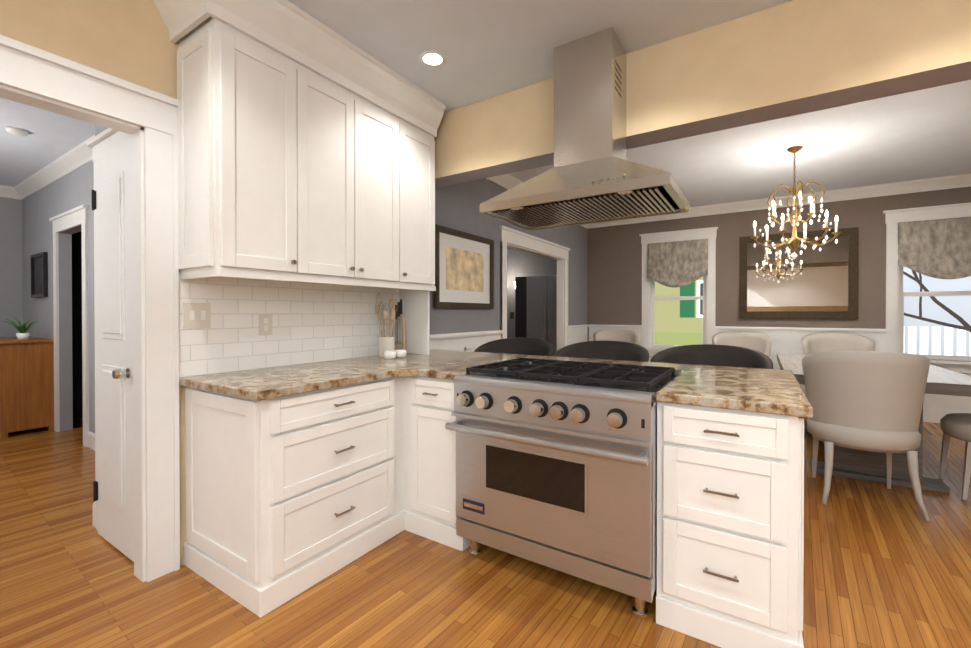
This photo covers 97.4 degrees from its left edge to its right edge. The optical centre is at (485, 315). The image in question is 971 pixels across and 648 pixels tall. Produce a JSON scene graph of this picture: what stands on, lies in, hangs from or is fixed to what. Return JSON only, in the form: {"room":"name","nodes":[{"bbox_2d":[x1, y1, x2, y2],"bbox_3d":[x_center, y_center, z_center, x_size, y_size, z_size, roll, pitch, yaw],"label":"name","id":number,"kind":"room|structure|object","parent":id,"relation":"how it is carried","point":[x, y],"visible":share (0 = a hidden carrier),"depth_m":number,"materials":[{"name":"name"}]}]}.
{"room":"kitchen","nodes":[
{"label":"kitchen","id":0,"kind":"room"},
{"bbox_2d":[0,124,106,432],"bbox_3d":[-3.755,-0.159,3.480,5.170,2.720,3.650,0,0,33],"label":"wall","id":1,"kind":"structure","parent":0,"point":[26,228],"depth_m":4.72,"materials":[{"name":"grey paint"}]},
{"bbox_2d":[0,185,15,198],"bbox_3d":[-6.161,-1.462,4.249,0.080,0.125,1.980,0,0,33],"label":"crown molding","id":2,"kind":"structure","parent":1,"relation":"attached to","point":[5,191],"depth_m":5.03,"materials":[{"name":"white wood"}]},
{"bbox_2d":[30,252,47,297],"bbox_3d":[-4.945,-0.448,4.725,0.520,0.480,0.033,0,0,33],"label":"framed picture","id":3,"kind":"object","parent":1,"relation":"attached to","point":[39,273],"visible":1,"depth_m":4.72,"materials":[{"name":"black wood"}]},
{"bbox_2d":[12,134,94,199],"bbox_3d":[-3.825,-1.460,3.974,4.310,0.125,0.080,0,0,33],"label":"crown molding","id":4,"kind":"structure","parent":1,"relation":"attached to","point":[75,158],"depth_m":4.29,"materials":[{"name":"white wood"}]},
{"bbox_2d":[87,431,94,450],"bbox_3d":[-2.818,1.131,3.383,1.960,0.140,0.016,0,0,33],"label":"baseboard","id":5,"kind":"structure","parent":1,"relation":"attached to","point":[90,440],"depth_m":3.85,"materials":[{"name":"white wood"}]},
{"bbox_2d":[93,501,95,527],"bbox_3d":[-2.129,1.136,2.649,0.026,0.140,0.466,0,0,33],"label":"baseboard","id":6,"kind":"structure","parent":1,"relation":"attached to","point":[94,504],"depth_m":2.44,"materials":[{"name":"white wood"}]},
{"bbox_2d":[0,0,586,565],"bbox_3d":[-0.722,-0.158,3.327,0.100,2.720,9.350,0,0,33],"label":"wall","id":7,"kind":"structure","parent":0,"point":[126,40],"depth_m":1.98,"materials":[{"name":"beige paint"}]},
{"bbox_2d":[0,35,179,581],"bbox_3d":[-1.843,0.091,1.582,0.190,2.245,1.230,0,0,33],"label":"door frame","id":8,"kind":"structure","parent":7,"relation":"attached to","point":[144,117],"depth_m":1.96,"materials":[{"name":"white wood"}]},
{"bbox_2d":[86,128,133,561],"bbox_3d":[-1.938,0.117,2.202,0.720,2.185,0.100,0,0,33],"label":"closet door","id":9,"kind":"structure","parent":7,"relation":"in","point":[113,482],"depth_m":2.18,"materials":[{"name":"white wood"}]},
{"bbox_2d":[183,303,210,327],"bbox_3d":[-1.425,-0.003,2.110,0.009,0.125,0.120,0,0,33],"label":"light switch","id":10,"kind":"object","parent":7,"relation":"attached to","point":[196,315],"depth_m":2.11,"materials":[{"name":"beige plastic"}]},
{"bbox_2d":[259,314,271,334],"bbox_3d":[-1.238,0.048,2.403,0.007,0.120,0.075,0,0,33],"label":"outlet","id":11,"kind":"object","parent":7,"relation":"attached to","point":[265,320],"depth_m":2.40,"materials":[{"name":"beige"}]},
{"bbox_2d":[179,272,398,376],"bbox_3d":[-1.074,0.039,2.675,0.011,0.505,1.490,0,0,33],"label":"backsplash","id":12,"kind":"structure","parent":7,"relation":"attached to","point":[314,322],"depth_m":2.46,"materials":[{"name":"tile"}]},
{"bbox_2d":[153,0,445,354],"bbox_3d":[-0.912,-0.610,2.512,0.455,1.802,1.624,0,0,33],"label":"upper cabinet","id":13,"kind":"object","parent":7,"relation":"attached to","point":[306,147],"visible":1,"depth_m":2.17,"materials":[{"name":"paint"}]},
{"bbox_2d":[433,224,493,308],"bbox_3d":[-0.180,-0.428,4.042,0.033,0.710,0.940,0,0,33],"label":"framed painting","id":14,"kind":"object","parent":7,"relation":"attached to","point":[464,269],"visible":0.92,"depth_m":4.00,"materials":[{"name":"white paper"}]},
{"bbox_2d":[430,330,502,351],"bbox_3d":[-0.237,0.678,3.964,0.034,1.040,1.525,0,0,33],"label":"trim","id":15,"kind":"structure","parent":7,"relation":"attached to","point":[466,341],"depth_m":4.00,"materials":[{"name":"white wood"}]},
{"bbox_2d":[499,225,569,350],"bbox_3d":[0.645,0.107,5.417,0.145,2.160,1.940,0,0,33],"label":"door frame","id":16,"kind":"structure","parent":7,"relation":"attached to","point":[509,237],"depth_m":5.41,"materials":[{"name":"white wood"}]},
{"bbox_2d":[485,174,591,228],"bbox_3d":[0.582,-1.468,5.183,0.080,0.125,3.925,0,0,33],"label":"crown molding","id":17,"kind":"structure","parent":7,"relation":"attached to","point":[507,181],"depth_m":4.64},
{"bbox_2d":[568,324,589,344],"bbox_3d":[1.421,0.660,6.547,0.034,1.040,0.855,0,0,33],"label":"trim","id":18,"kind":"structure","parent":7,"relation":"attached to","point":[576,333],"depth_m":6.53,"materials":[{"name":"white wood"}]},
{"bbox_2d":[0,417,970,647],"bbox_3d":[-0.372,1.230,3.558,11.050,0.060,10.500,0,0,33],"label":"floor","id":19,"kind":"structure","parent":0,"point":[884,567],"depth_m":1.89,"materials":[{"name":"brown wood"}]},
{"bbox_2d":[0,336,53,438],"bbox_3d":[-5.046,0.718,4.575,1.080,0.950,0.408,0,0,33],"label":"wooden cabinet","id":20,"kind":"object","parent":19,"relation":"on","point":[26,384],"visible":0.81,"depth_m":4.29,"materials":[{"name":"brown wood"}]},
{"bbox_2d":[3,318,38,339],"bbox_3d":[-4.742,0.126,4.356,0.297,0.235,0.284,0,0,33],"label":"plant pot","id":21,"kind":"object","parent":20,"relation":"on","point":[22,330],"visible":1,"depth_m":4.34,"materials":[{"name":"white ceramic"}]},
{"bbox_2d":[183,377,402,617],"bbox_3d":[-0.953,0.770,2.252,0.679,0.878,0.862,0,0,33],"label":"base cabinet","id":22,"kind":"object","parent":19,"relation":"on","point":[289,497],"depth_m":1.92,"materials":[{"name":"paint"}]},
{"bbox_2d":[403,376,470,550],"bbox_3d":[-0.094,0.768,2.608,0.421,0.878,0.746,0,0,33],"label":"base cabinet","id":23,"kind":"object","parent":19,"relation":"on","point":[429,449],"depth_m":2.30,"materials":[{"name":"paint"}]},
{"bbox_2d":[179,353,526,400],"bbox_3d":[-0.616,0.311,2.402,1.080,0.037,1.530,0,0,33],"label":"countertop","id":24,"kind":"structure","parent":23,"relation":"on","point":[280,381],"depth_m":2.22,"materials":[{"name":"stone"}]},
{"bbox_2d":[375,293,397,356],"bbox_3d":[-0.701,0.062,3.024,0.159,0.451,0.162,0,0,33],"label":"utensil crock","id":25,"kind":"object","parent":24,"relation":"on","point":[386,343],"visible":0.92,"depth_m":2.99,"materials":[{"name":"beige ceramic"}]},
{"bbox_2d":[383,349,406,358],"bbox_3d":[-0.622,0.263,2.939,0.086,0.050,0.186,0,0,33],"label":"ramekin","id":26,"kind":"object","parent":24,"relation":"on","point":[400,353],"visible":1,"depth_m":2.91,"materials":[{"name":"white ceramic"}]},
{"bbox_2d":[395,299,406,354],"bbox_3d":[-0.637,0.082,3.183,0.100,0.410,0.040,0,0,33],"label":"knife block","id":27,"kind":"object","parent":24,"relation":"on","point":[399,332],"visible":0.83,"depth_m":3.17,"materials":[{"name":"brown wood"}]},
{"bbox_2d":[474,338,554,355],"bbox_3d":[0.250,0.700,3.643,0.715,1.002,0.560,0,0,33],"label":"bar stool","id":28,"kind":"object","parent":19,"relation":"on","point":[532,346],"visible":0.15,"depth_m":3.84,"materials":[{"name":"black leather"}]},
{"bbox_2d":[515,275,556,351],"bbox_3d":[1.069,0.261,7.165,0.970,1.830,0.741,0,0,33],"label":"fridge","id":29,"kind":"object","parent":19,"relation":"on","point":[535,306],"visible":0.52,"depth_m":6.93,"materials":[{"name":"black metal"}]},
{"bbox_2d":[445,358,680,619],"bbox_3d":[0.412,0.737,2.142,0.929,0.946,0.802,0,0,33],"label":"range","id":30,"kind":"object","parent":19,"relation":"on","point":[556,464],"visible":0.98,"depth_m":1.83,"materials":[{"name":"silver metal"}]},
{"bbox_2d":[553,341,648,361],"bbox_3d":[0.867,0.703,3.235,0.716,1.002,0.560,0,0,33],"label":"bar stool","id":31,"kind":"object","parent":19,"relation":"on","point":[618,350],"visible":0.25,"depth_m":3.42,"materials":[{"name":"black leather"}]},
{"bbox_2d":[593,329,639,344],"bbox_3d":[1.886,0.693,6.162,0.634,0.991,0.639,0,0,33],"label":"dining chair","id":32,"kind":"object","parent":19,"relation":"on","point":[627,335],"visible":0.12,"depth_m":6.31,"materials":[{"name":"beige fabric"}]},
{"bbox_2d":[650,344,772,368],"bbox_3d":[1.470,0.706,2.824,0.716,1.002,0.559,0,0,33],"label":"bar stool","id":33,"kind":"object","parent":19,"relation":"on","point":[718,355],"visible":0.19,"depth_m":3.00,"materials":[{"name":"black leather"}]},
{"bbox_2d":[656,402,803,647],"bbox_3d":[1.068,0.773,1.862,0.471,0.878,0.746,0,0,33],"label":"base cabinet","id":34,"kind":"object","parent":19,"relation":"on","point":[730,483],"depth_m":1.54,"materials":[{"name":"paint"}]},
{"bbox_2d":[430,349,792,372],"bbox_3d":[0.500,0.309,2.822,2.504,0.037,0.385,0,0,33],"label":"countertop","id":35,"kind":"structure","parent":34,"relation":"on","point":[477,354],"depth_m":2.67,"materials":[{"name":"stone"}]},
{"bbox_2d":[656,369,812,417],"bbox_3d":[1.054,0.315,1.825,0.494,0.037,0.695,0,0,33],"label":"countertop","id":36,"kind":"structure","parent":34,"relation":"on","point":[773,391],"depth_m":1.66,"materials":[{"name":"stone"}]},
{"bbox_2d":[712,331,771,357],"bbox_3d":[3.199,0.699,5.350,0.654,0.991,0.581,0,0,33],"label":"dining chair","id":37,"kind":"object","parent":19,"relation":"on","point":[759,342],"visible":0.19,"depth_m":5.50,"materials":[{"name":"beige fabric"}]},
{"bbox_2d":[801,333,874,354],"bbox_3d":[3.990,0.702,4.842,0.654,0.991,0.581,0,0,33],"label":"dining chair","id":38,"kind":"object","parent":19,"relation":"on","point":[818,342],"visible":0.19,"depth_m":5.01,"materials":[{"name":"beige fabric"}]},
{"bbox_2d":[802,351,931,521],"bbox_3d":[2.514,0.715,2.855,0.652,0.991,0.599,0,0,33],"label":"dining chair","id":39,"kind":"object","parent":19,"relation":"on","point":[867,401],"visible":0.98,"depth_m":2.65,"materials":[{"name":"beige fabric"}]},
{"bbox_2d":[777,353,970,493],"bbox_3d":[3.214,0.812,3.689,1.100,0.775,1.900,0,0,33],"label":"dining table","id":40,"kind":"object","parent":19,"relation":"on","point":[863,465],"visible":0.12,"depth_m":3.10,"materials":[{"name":"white wood"}]},
{"bbox_2d":[939,413,970,499],"bbox_3d":[3.456,0.715,2.844,0.581,0.991,0.654,0,0,33],"label":"chair","id":41,"kind":"object","parent":19,"relation":"on","point":[956,425],"visible":1,"depth_m":2.89,"materials":[{"name":"beige fabric"}]},
{"bbox_2d":[0,0,970,206],"bbox_3d":[-0.372,-1.570,3.539,11.050,0.100,10.500,0,0,33],"label":"ceiling","id":42,"kind":"structure","parent":0,"point":[487,49],"depth_m":3.12,"materials":[{"name":"white paint"}]},
{"bbox_2d":[6,127,28,135],"bbox_3d":[-3.823,-1.501,3.485,0.130,0.034,0.130,0,0,33],"label":"smoke detector","id":43,"kind":"object","parent":42,"relation":"attached to","point":[17,131],"visible":1,"depth_m":3.46,"materials":[{"name":"white plastic"}]},
{"bbox_2d":[419,51,445,66],"bbox_3d":[-0.311,-1.511,2.514,0.154,0.003,0.154,0,0,24],"label":"recessed light","id":44,"kind":"object","parent":42,"relation":"in","point":[432,59],"visible":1,"depth_m":2.49,"materials":[{"name":"white glass"}]},
{"bbox_2d":[480,27,689,230],"bbox_3d":[0.532,-1.033,2.289,0.955,0.953,0.600,0,0,33],"label":"range hood","id":45,"kind":"object","parent":42,"relation":"attached to","point":[593,175],"visible":1,"depth_m":2.27,"materials":[{"name":"silver metal"}]},
{"bbox_2d":[751,146,840,258],"bbox_3d":[2.803,-1.016,3.870,0.672,1.009,0.649,0,0,33],"label":"chandelier","id":46,"kind":"object","parent":42,"relation":"hanging from","point":[795,217],"visible":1,"depth_m":3.85,"materials":[{"name":"gold metal"}]},
{"bbox_2d":[507,247,556,337],"bbox_3d":[0.439,-0.190,8.078,3.080,2.720,0.100,0,0,33],"label":"wall","id":47,"kind":"structure","parent":0,"point":[520,263],"depth_m":7.89,"materials":[{"name":"grey paint"}]},
{"bbox_2d":[510,282,514,318],"bbox_3d":[0.455,-0.289,7.936,0.400,0.680,0.119,0,0,33],"label":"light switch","id":48,"kind":"object","parent":47,"relation":"attached to","point":[511,315],"visible":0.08,"depth_m":7.97,"materials":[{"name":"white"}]},
{"bbox_2d":[434,0,970,187],"bbox_3d":[1.727,-1.271,1.998,5.450,0.475,0.200,0,0,33],"label":"header beam","id":49,"kind":"structure","parent":0,"point":[792,58],"depth_m":2.15,"materials":[{"name":"beige paint"}]},
{"bbox_2d":[587,187,970,373],"bbox_3d":[4.019,-0.173,5.483,5.550,2.720,0.100,0,0,33],"label":"wall","id":50,"kind":"structure","parent":0,"point":[614,275],"depth_m":5.81,"materials":[{"name":"paint"}]},
{"bbox_2d":[639,227,717,356],"bbox_3d":[2.807,-0.310,6.236,1.045,1.845,0.180,0,0,33],"label":"window","id":51,"kind":"structure","parent":50,"relation":"in","point":[708,298],"depth_m":6.21,"materials":[{"name":"white wood"}]},
{"bbox_2d":[647,239,707,287],"bbox_3d":[2.735,-0.741,6.122,0.805,0.672,0.138,0,0,33],"label":"shade valance","id":52,"kind":"object","parent":51,"relation":"attached to","point":[675,264],"visible":1,"depth_m":6.12,"materials":[{"name":"fabric"}]},
{"bbox_2d":[590,324,970,422],"bbox_3d":[3.941,0.667,5.459,5.450,1.040,0.034,0,0,33],"label":"trim","id":53,"kind":"structure","parent":50,"relation":"attached to","point":[936,407],"depth_m":5.34,"materials":[{"name":"white wood"}]},
{"bbox_2d":[592,173,970,227],"bbox_3d":[3.928,-1.470,5.426,5.450,0.125,0.080,0,0,33],"label":"crown molding","id":54,"kind":"structure","parent":50,"relation":"attached to","point":[963,180],"depth_m":5.25,"materials":[{"name":"white wood"}]},
{"bbox_2d":[739,227,858,318],"bbox_3d":[3.950,-0.512,5.443,1.225,1.100,0.033,0,0,33],"label":"mirror","id":55,"kind":"object","parent":50,"relation":"attached to","point":[809,282],"visible":0.88,"depth_m":5.41,"materials":[{"name":"brown wood"}]},
{"bbox_2d":[883,202,970,373],"bbox_3d":[5.119,-0.300,4.752,1.050,1.845,0.180,0,0,33],"label":"window","id":56,"kind":"structure","parent":50,"relation":"in","point":[895,294],"depth_m":4.93,"materials":[{"name":"white wood"}]},
{"bbox_2d":[898,217,970,278],"bbox_3d":[5.047,-0.731,4.637,0.810,0.672,0.138,0,0,33],"label":"shade valance","id":57,"kind":"object","parent":56,"relation":"attached to","point":[939,248],"visible":1,"depth_m":4.70,"materials":[{"name":"fabric"}]},
{"label":"outside","id":58,"kind":"structure","parent":0,"visible":0},
{"bbox_2d":[655,276,702,344],"bbox_3d":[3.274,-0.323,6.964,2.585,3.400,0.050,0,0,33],"label":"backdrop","id":59,"kind":"structure","parent":58,"point":[678,322],"depth_m":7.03,"materials":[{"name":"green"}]},
{"bbox_2d":[903,267,970,355],"bbox_3d":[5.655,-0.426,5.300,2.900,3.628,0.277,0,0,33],"label":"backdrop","id":60,"kind":"structure","parent":58,"point":[937,325],"depth_m":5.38,"materials":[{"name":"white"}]}
]}

